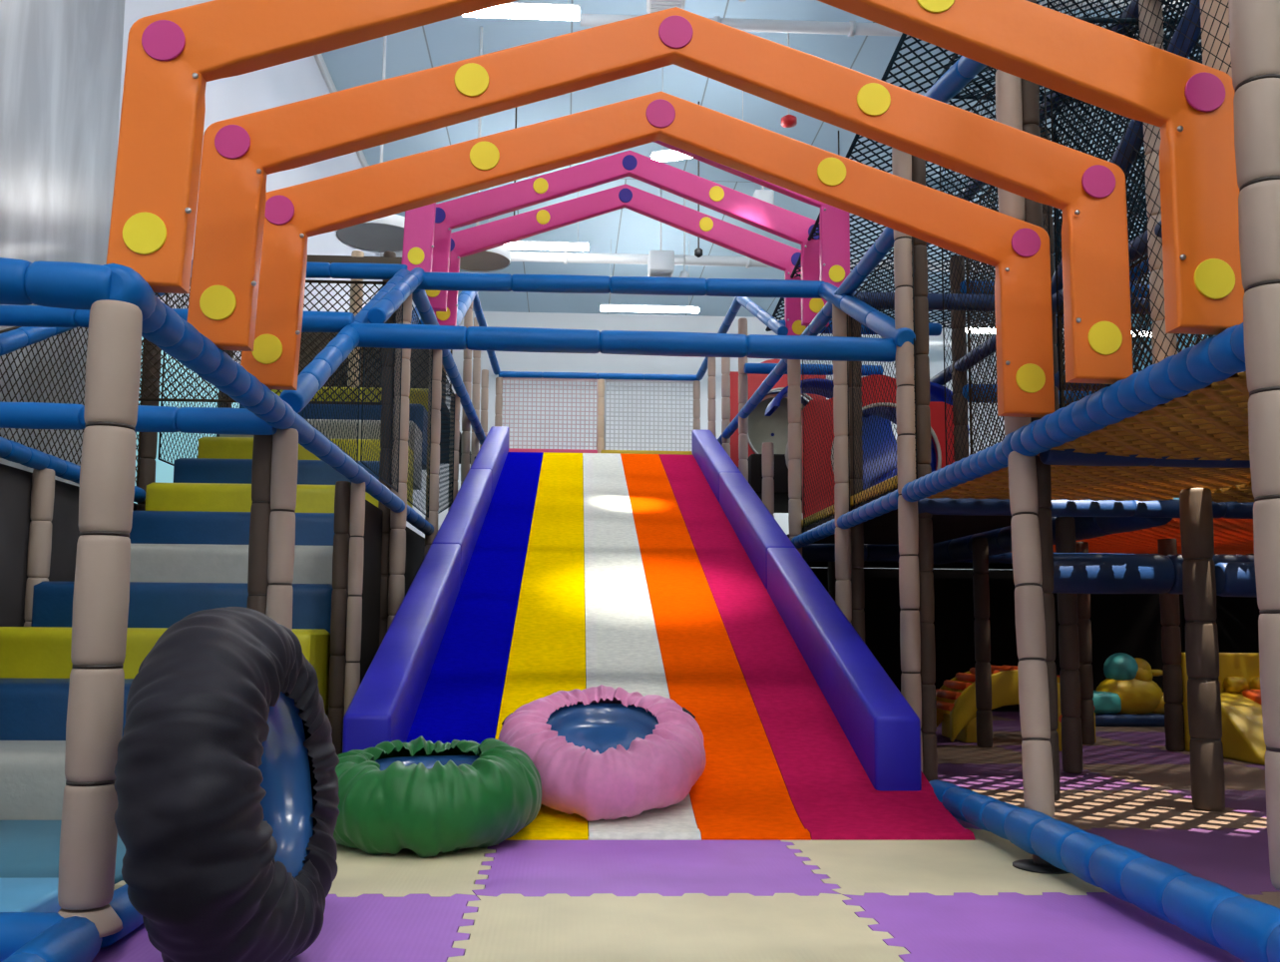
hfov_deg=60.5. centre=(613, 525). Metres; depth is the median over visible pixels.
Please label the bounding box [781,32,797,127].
fire alarm
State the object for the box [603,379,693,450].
safety net
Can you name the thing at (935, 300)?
rail
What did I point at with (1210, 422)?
deck
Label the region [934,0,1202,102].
safety net
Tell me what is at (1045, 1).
air duct
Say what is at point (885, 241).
rail
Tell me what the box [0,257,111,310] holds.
rail
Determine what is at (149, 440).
post
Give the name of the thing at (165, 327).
rail
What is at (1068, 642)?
post
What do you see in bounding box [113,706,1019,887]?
floor
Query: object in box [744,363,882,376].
rail
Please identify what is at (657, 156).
diffuser
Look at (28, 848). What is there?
step
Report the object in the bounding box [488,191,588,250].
lamp
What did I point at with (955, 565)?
board
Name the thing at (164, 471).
window
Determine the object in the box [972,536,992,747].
post
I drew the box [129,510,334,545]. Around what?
step
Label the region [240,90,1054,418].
arch
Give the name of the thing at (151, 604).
step
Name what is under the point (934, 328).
rail
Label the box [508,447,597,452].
pad
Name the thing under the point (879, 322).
rail
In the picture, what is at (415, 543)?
board
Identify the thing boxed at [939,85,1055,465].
safety net
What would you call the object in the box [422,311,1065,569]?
wall
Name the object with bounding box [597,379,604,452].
post
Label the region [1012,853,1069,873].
rail foot
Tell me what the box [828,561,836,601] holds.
post
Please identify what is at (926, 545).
post
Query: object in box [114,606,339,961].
ring
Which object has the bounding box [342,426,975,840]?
slide
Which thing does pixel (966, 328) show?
diffuser
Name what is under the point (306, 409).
step
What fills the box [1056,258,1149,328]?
rail
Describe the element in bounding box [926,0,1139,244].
rail
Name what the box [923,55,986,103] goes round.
rail
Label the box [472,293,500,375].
rail
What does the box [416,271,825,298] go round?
rail
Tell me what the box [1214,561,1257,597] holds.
rail
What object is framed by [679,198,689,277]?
spot lamp
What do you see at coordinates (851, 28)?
ceiling pipe
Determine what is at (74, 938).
rail
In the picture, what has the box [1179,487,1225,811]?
post
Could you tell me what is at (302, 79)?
wall
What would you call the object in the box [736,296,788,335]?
rail
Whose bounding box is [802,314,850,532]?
safety net
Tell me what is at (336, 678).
post
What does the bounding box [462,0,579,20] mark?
lamp
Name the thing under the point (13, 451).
rail
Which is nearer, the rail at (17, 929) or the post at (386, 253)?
the rail at (17, 929)
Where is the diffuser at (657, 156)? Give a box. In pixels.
[651,151,691,161]
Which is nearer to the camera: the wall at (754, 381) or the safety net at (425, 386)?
the safety net at (425, 386)
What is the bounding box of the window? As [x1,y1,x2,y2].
[133,336,239,503]
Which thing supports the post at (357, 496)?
on the floor at (994, 709)
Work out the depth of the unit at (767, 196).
16.93 m
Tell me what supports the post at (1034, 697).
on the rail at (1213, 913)
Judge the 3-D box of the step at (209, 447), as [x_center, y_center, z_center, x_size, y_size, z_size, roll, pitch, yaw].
[-2.319,-0.389,8.335,1.520,0.500,0.474,1,-5,-2]
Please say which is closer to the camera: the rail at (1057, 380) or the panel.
the rail at (1057, 380)
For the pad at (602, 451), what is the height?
0.340 m
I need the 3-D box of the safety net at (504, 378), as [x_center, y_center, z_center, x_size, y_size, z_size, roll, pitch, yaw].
[-0.797,-1.379,13.670,1.226,0.956,0.030,1,-5,-2]
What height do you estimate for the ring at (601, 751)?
0.470 m
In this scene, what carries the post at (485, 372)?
on the floor at (994, 709)
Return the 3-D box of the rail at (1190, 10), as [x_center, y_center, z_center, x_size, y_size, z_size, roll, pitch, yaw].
[2.733,-2.101,5.651,0.113,1.284,2.244,1,-5,-2]
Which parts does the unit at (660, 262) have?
suspension rod, casing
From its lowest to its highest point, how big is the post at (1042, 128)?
2.440 m
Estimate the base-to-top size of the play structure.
0.620 m
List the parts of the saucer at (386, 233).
suspension rod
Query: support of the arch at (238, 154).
on the rail at (1215, 358)
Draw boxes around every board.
[0,462,137,626]
[298,332,445,399]
[343,499,426,708]
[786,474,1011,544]
[805,553,1254,569]
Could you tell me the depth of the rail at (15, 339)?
5.68 m
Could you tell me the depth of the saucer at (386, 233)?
13.23 m
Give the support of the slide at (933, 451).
on the deck at (883, 529)
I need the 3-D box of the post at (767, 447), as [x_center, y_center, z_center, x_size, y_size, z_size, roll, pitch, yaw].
[1.243,0.449,8.811,0.096,2.260,0.096,-5,-7,42]
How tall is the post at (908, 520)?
3.180 m
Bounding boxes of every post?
[23,467,54,626]
[57,299,142,937]
[136,340,161,510]
[216,350,233,436]
[246,434,272,614]
[265,427,298,630]
[327,480,351,754]
[344,481,365,714]
[347,250,364,387]
[378,311,396,646]
[379,251,396,388]
[387,293,412,630]
[424,349,441,557]
[447,393,459,510]
[460,302,472,485]
[470,317,480,465]
[479,369,488,448]
[494,377,502,426]
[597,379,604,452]
[693,380,700,429]
[707,357,716,437]
[721,357,730,456]
[738,317,748,481]
[762,441,774,517]
[787,359,802,555]
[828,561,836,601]
[832,303,852,624]
[848,315,864,642]
[891,147,922,772]
[911,155,937,781]
[949,255,968,460]
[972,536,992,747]
[995,68,1030,434]
[1007,450,1054,817]
[1021,0,1060,801]
[1039,126,1059,411]
[1055,516,1082,773]
[1075,541,1094,744]
[1138,0,1177,364]
[1157,538,1185,751]
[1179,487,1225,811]
[1228,0,1279,890]
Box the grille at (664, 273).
[650,270,671,277]
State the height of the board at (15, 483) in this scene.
1.550 m
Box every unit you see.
[646,0,685,13]
[647,188,674,277]
[752,185,774,204]
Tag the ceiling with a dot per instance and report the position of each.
(623, 230)
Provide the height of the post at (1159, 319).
2.540 m
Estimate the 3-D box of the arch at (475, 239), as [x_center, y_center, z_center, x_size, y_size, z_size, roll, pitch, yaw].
[0.067,-2.058,8.606,2.981,1.332,0.082,2,-6,-2]
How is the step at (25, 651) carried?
on the step at (30, 708)
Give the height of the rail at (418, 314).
1.228 m
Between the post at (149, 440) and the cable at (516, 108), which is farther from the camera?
the cable at (516, 108)
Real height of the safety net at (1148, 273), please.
2.424 m
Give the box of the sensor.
[694,101,702,257]
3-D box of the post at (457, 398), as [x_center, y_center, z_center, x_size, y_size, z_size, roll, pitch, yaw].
[-1.496,0.220,10.168,0.090,2.930,0.090,-5,-7,42]
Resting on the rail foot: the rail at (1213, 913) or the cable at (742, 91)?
the rail at (1213, 913)
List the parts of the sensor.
rod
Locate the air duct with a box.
[739,0,1189,15]
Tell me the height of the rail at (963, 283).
0.144 m
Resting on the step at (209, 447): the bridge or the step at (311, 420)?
the step at (311, 420)
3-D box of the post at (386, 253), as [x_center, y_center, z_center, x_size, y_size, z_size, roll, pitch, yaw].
[-2.128,-1.908,10.343,0.119,1.370,0.119,-5,-7,42]
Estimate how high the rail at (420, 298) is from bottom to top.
0.122 m
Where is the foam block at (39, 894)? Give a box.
[0,876,60,911]
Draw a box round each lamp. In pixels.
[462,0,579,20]
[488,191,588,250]
[600,254,699,313]
[651,145,691,161]
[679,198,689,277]
[964,277,995,333]
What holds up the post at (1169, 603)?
on the floor at (507, 927)
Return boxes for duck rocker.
[1091,652,1166,726]
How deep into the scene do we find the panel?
12.26 m
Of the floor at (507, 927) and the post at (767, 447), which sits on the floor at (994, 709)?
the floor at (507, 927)
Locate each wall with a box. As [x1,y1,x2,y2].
[116,0,423,535]
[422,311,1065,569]
[729,359,826,466]
[802,374,954,518]
[810,567,1182,708]
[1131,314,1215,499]
[1180,593,1260,652]
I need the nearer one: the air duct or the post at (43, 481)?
the post at (43, 481)
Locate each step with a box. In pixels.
[0,626,330,715]
[0,677,133,740]
[0,740,66,820]
[0,820,125,886]
[30,580,333,655]
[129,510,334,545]
[129,543,333,584]
[145,481,378,512]
[173,457,379,484]
[197,436,414,507]
[219,419,422,489]
[239,403,427,469]
[271,387,427,408]
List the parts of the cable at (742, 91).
suspension rod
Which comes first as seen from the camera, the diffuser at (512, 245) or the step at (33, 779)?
the step at (33, 779)
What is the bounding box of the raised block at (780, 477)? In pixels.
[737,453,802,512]
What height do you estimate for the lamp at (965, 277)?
1.978 m
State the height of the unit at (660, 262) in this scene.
1.663 m
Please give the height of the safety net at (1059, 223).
1.169 m
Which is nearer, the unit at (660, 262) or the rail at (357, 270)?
the rail at (357, 270)
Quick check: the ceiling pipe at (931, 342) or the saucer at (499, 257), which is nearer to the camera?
the saucer at (499, 257)
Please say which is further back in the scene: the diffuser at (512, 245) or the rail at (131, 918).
the diffuser at (512, 245)
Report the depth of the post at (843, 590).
6.54 m
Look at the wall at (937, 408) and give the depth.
8.19 m
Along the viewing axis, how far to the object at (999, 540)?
7.06 m
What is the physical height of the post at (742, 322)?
3.680 m
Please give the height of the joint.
0.124 m
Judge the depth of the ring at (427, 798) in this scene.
3.54 m
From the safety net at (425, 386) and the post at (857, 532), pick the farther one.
the safety net at (425, 386)
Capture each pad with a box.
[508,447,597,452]
[600,449,692,454]
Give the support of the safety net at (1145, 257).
hanging from the rail at (938, 378)
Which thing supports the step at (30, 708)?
on the floor at (994, 709)
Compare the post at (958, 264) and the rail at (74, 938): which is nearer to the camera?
the rail at (74, 938)
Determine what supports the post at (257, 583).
on the floor at (507, 927)
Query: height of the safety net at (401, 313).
1.305 m
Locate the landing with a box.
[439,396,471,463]
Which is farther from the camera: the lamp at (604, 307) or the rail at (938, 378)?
the lamp at (604, 307)
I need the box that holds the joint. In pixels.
[103,263,156,321]
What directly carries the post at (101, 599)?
on the floor at (507, 927)
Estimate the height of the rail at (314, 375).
1.477 m
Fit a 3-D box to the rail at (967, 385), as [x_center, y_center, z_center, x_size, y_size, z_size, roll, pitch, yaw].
[4.330,-0.978,8.330,3.450,0.144,0.144,1,-5,-2]
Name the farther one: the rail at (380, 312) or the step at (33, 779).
the rail at (380, 312)
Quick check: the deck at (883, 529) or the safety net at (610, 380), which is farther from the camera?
the safety net at (610, 380)
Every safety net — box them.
[0,326,145,486]
[138,277,388,405]
[158,283,241,465]
[297,347,361,462]
[298,332,452,396]
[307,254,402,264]
[360,303,403,492]
[407,304,432,517]
[437,368,454,513]
[501,377,598,449]
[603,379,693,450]
[765,16,1202,331]
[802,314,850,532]
[851,236,917,508]
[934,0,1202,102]
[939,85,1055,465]
[965,186,1005,454]
[1047,0,1231,408]
[1052,0,1202,265]
[1053,152,1213,407]
[1058,254,1213,408]
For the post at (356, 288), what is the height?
1.370 m
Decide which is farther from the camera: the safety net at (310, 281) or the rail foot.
the safety net at (310, 281)
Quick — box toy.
[1055,682,1062,751]
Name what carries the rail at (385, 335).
attached to the post at (908, 520)
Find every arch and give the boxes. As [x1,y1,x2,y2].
[106,0,1244,335]
[187,6,1133,384]
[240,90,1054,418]
[402,140,850,287]
[425,150,829,326]
[433,183,807,335]
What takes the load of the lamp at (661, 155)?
hanging from the ceiling
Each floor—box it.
[91,711,1279,961]
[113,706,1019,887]
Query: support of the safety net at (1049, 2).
attached to the rail at (1051, 457)
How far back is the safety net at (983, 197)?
7.93 m
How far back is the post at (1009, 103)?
4.09 m
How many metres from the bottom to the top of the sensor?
2.318 m
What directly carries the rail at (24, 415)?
attached to the rail at (310, 438)
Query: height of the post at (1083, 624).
1.360 m
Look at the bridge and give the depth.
7.41 m
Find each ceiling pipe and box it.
[379,250,1150,275]
[580,13,1201,44]
[928,340,1151,350]
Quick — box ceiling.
[321,0,1201,321]
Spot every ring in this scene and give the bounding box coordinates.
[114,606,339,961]
[333,735,541,857]
[498,684,705,821]
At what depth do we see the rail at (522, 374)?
13.71 m
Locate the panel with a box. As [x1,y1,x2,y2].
[748,391,807,453]
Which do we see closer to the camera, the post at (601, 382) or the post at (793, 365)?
the post at (793, 365)
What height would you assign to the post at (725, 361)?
3.680 m
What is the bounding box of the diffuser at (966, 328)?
[965,328,995,333]
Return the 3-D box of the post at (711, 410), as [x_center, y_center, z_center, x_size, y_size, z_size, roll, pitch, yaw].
[1.112,-0.021,12.419,0.093,3.880,0.093,1,-5,-2]
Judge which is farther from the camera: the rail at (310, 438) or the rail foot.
the rail at (310, 438)
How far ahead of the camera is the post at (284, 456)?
4.03 m
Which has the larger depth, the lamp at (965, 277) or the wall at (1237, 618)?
the lamp at (965, 277)
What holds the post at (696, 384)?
attached to the rail at (522, 374)
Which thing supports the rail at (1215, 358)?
attached to the post at (1034, 697)
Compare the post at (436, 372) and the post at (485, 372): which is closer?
the post at (436, 372)
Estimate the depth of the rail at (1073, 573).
5.44 m
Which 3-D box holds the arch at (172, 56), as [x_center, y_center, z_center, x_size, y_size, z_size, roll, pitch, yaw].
[0.188,-1.071,2.766,2.838,1.194,0.081,2,-6,-2]
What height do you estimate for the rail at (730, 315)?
0.110 m
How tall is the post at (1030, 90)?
3.840 m
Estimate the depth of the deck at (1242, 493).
5.07 m
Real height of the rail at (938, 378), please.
0.103 m
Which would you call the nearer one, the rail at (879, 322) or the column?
the column
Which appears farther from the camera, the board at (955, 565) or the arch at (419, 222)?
the board at (955, 565)
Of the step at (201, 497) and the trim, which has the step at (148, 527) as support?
the step at (201, 497)
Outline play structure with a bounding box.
[1180,652,1267,765]
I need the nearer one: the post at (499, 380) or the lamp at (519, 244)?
the post at (499, 380)
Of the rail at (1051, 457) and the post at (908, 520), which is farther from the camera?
the post at (908, 520)
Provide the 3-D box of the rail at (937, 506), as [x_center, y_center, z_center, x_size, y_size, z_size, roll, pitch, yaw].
[3.418,-0.076,5.439,3.900,0.093,0.093,1,-5,-2]
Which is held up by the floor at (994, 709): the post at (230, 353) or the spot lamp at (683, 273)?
the post at (230, 353)
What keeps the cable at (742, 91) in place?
hanging from the ceiling
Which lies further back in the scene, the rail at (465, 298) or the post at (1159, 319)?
the rail at (465, 298)
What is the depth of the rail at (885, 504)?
6.21 m
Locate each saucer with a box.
[335,35,405,252]
[459,26,510,272]
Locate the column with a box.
[1199,0,1232,77]
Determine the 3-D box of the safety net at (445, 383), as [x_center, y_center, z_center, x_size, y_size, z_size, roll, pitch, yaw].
[-1.450,-0.634,9.372,0.009,1.328,1.659,1,-5,-2]
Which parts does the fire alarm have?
suspension rod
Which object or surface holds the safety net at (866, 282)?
attached to the post at (908, 520)
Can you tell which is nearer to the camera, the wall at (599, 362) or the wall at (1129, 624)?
the wall at (1129, 624)
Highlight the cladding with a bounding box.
[0,0,124,486]
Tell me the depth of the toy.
6.90 m
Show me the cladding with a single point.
(61, 60)
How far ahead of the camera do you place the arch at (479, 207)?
7.99 m
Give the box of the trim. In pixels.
[314,53,368,167]
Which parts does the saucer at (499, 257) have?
suspension rod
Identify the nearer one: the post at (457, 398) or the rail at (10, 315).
the rail at (10, 315)
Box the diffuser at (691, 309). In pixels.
[600,306,699,313]
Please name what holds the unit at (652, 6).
hanging from the ceiling
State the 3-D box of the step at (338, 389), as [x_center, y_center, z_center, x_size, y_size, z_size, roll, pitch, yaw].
[-2.377,-0.958,9.828,1.520,0.500,0.474,1,-5,-2]
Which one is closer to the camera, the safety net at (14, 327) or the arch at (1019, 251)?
the arch at (1019, 251)
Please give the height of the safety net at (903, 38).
0.574 m
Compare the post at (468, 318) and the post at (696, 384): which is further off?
the post at (696, 384)
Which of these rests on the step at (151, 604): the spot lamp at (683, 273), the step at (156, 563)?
the step at (156, 563)
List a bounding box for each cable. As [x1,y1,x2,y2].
[513,107,516,215]
[742,90,743,120]
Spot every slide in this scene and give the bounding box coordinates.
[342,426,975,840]
[785,406,969,489]
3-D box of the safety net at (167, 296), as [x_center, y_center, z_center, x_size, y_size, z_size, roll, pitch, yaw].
[-3.174,-1.482,8.948,0.012,2.310,2.612,1,-5,-2]
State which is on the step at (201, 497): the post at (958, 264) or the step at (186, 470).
the step at (186, 470)
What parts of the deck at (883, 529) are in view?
edge strip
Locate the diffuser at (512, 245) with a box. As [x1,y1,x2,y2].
[503,242,588,250]
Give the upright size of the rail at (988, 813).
0.131 m
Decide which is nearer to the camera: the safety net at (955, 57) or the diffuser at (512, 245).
the safety net at (955, 57)
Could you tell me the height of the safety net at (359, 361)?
0.625 m
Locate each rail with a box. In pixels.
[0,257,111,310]
[0,275,191,356]
[0,304,355,332]
[0,402,277,434]
[0,435,145,502]
[0,911,63,961]
[1,915,102,961]
[100,883,143,947]
[141,296,295,429]
[190,261,407,279]
[279,268,409,413]
[287,411,438,535]
[350,323,896,362]
[367,267,424,323]
[411,306,421,324]
[412,289,485,444]
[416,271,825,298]
[455,290,477,326]
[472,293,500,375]
[498,371,699,381]
[696,296,741,380]
[717,227,894,444]
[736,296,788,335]
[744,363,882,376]
[778,320,941,335]
[791,488,898,548]
[802,543,1182,563]
[818,282,915,347]
[852,291,1150,314]
[901,440,1008,501]
[917,497,1254,518]
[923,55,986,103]
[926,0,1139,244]
[928,779,1021,840]
[929,220,1162,385]
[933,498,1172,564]
[959,280,1149,297]
[962,384,1096,404]
[1001,322,1246,457]
[1003,807,1279,961]
[1039,448,1250,467]
[1051,0,1201,294]
[1052,552,1254,594]
[1054,371,1110,391]
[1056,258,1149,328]
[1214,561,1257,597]
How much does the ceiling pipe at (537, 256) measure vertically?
0.219 m
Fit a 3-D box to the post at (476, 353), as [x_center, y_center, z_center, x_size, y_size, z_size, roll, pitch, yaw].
[-1.592,-0.259,12.522,0.093,4.330,0.093,1,-5,-2]
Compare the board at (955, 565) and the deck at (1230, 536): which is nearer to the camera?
the deck at (1230, 536)
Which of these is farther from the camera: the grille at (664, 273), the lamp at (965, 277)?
the lamp at (965, 277)
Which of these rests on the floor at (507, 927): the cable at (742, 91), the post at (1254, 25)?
the post at (1254, 25)
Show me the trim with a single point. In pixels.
(319, 59)
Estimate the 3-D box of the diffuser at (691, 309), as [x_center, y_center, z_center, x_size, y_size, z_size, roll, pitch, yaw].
[0.706,-4.226,21.448,1.930,0.060,0.160,1,-5,-2]
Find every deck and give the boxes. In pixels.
[925,371,1251,501]
[1053,517,1254,554]
[1211,480,1254,502]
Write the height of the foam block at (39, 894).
0.081 m
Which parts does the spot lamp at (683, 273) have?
suspension rod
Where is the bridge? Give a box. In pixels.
[935,665,1095,742]

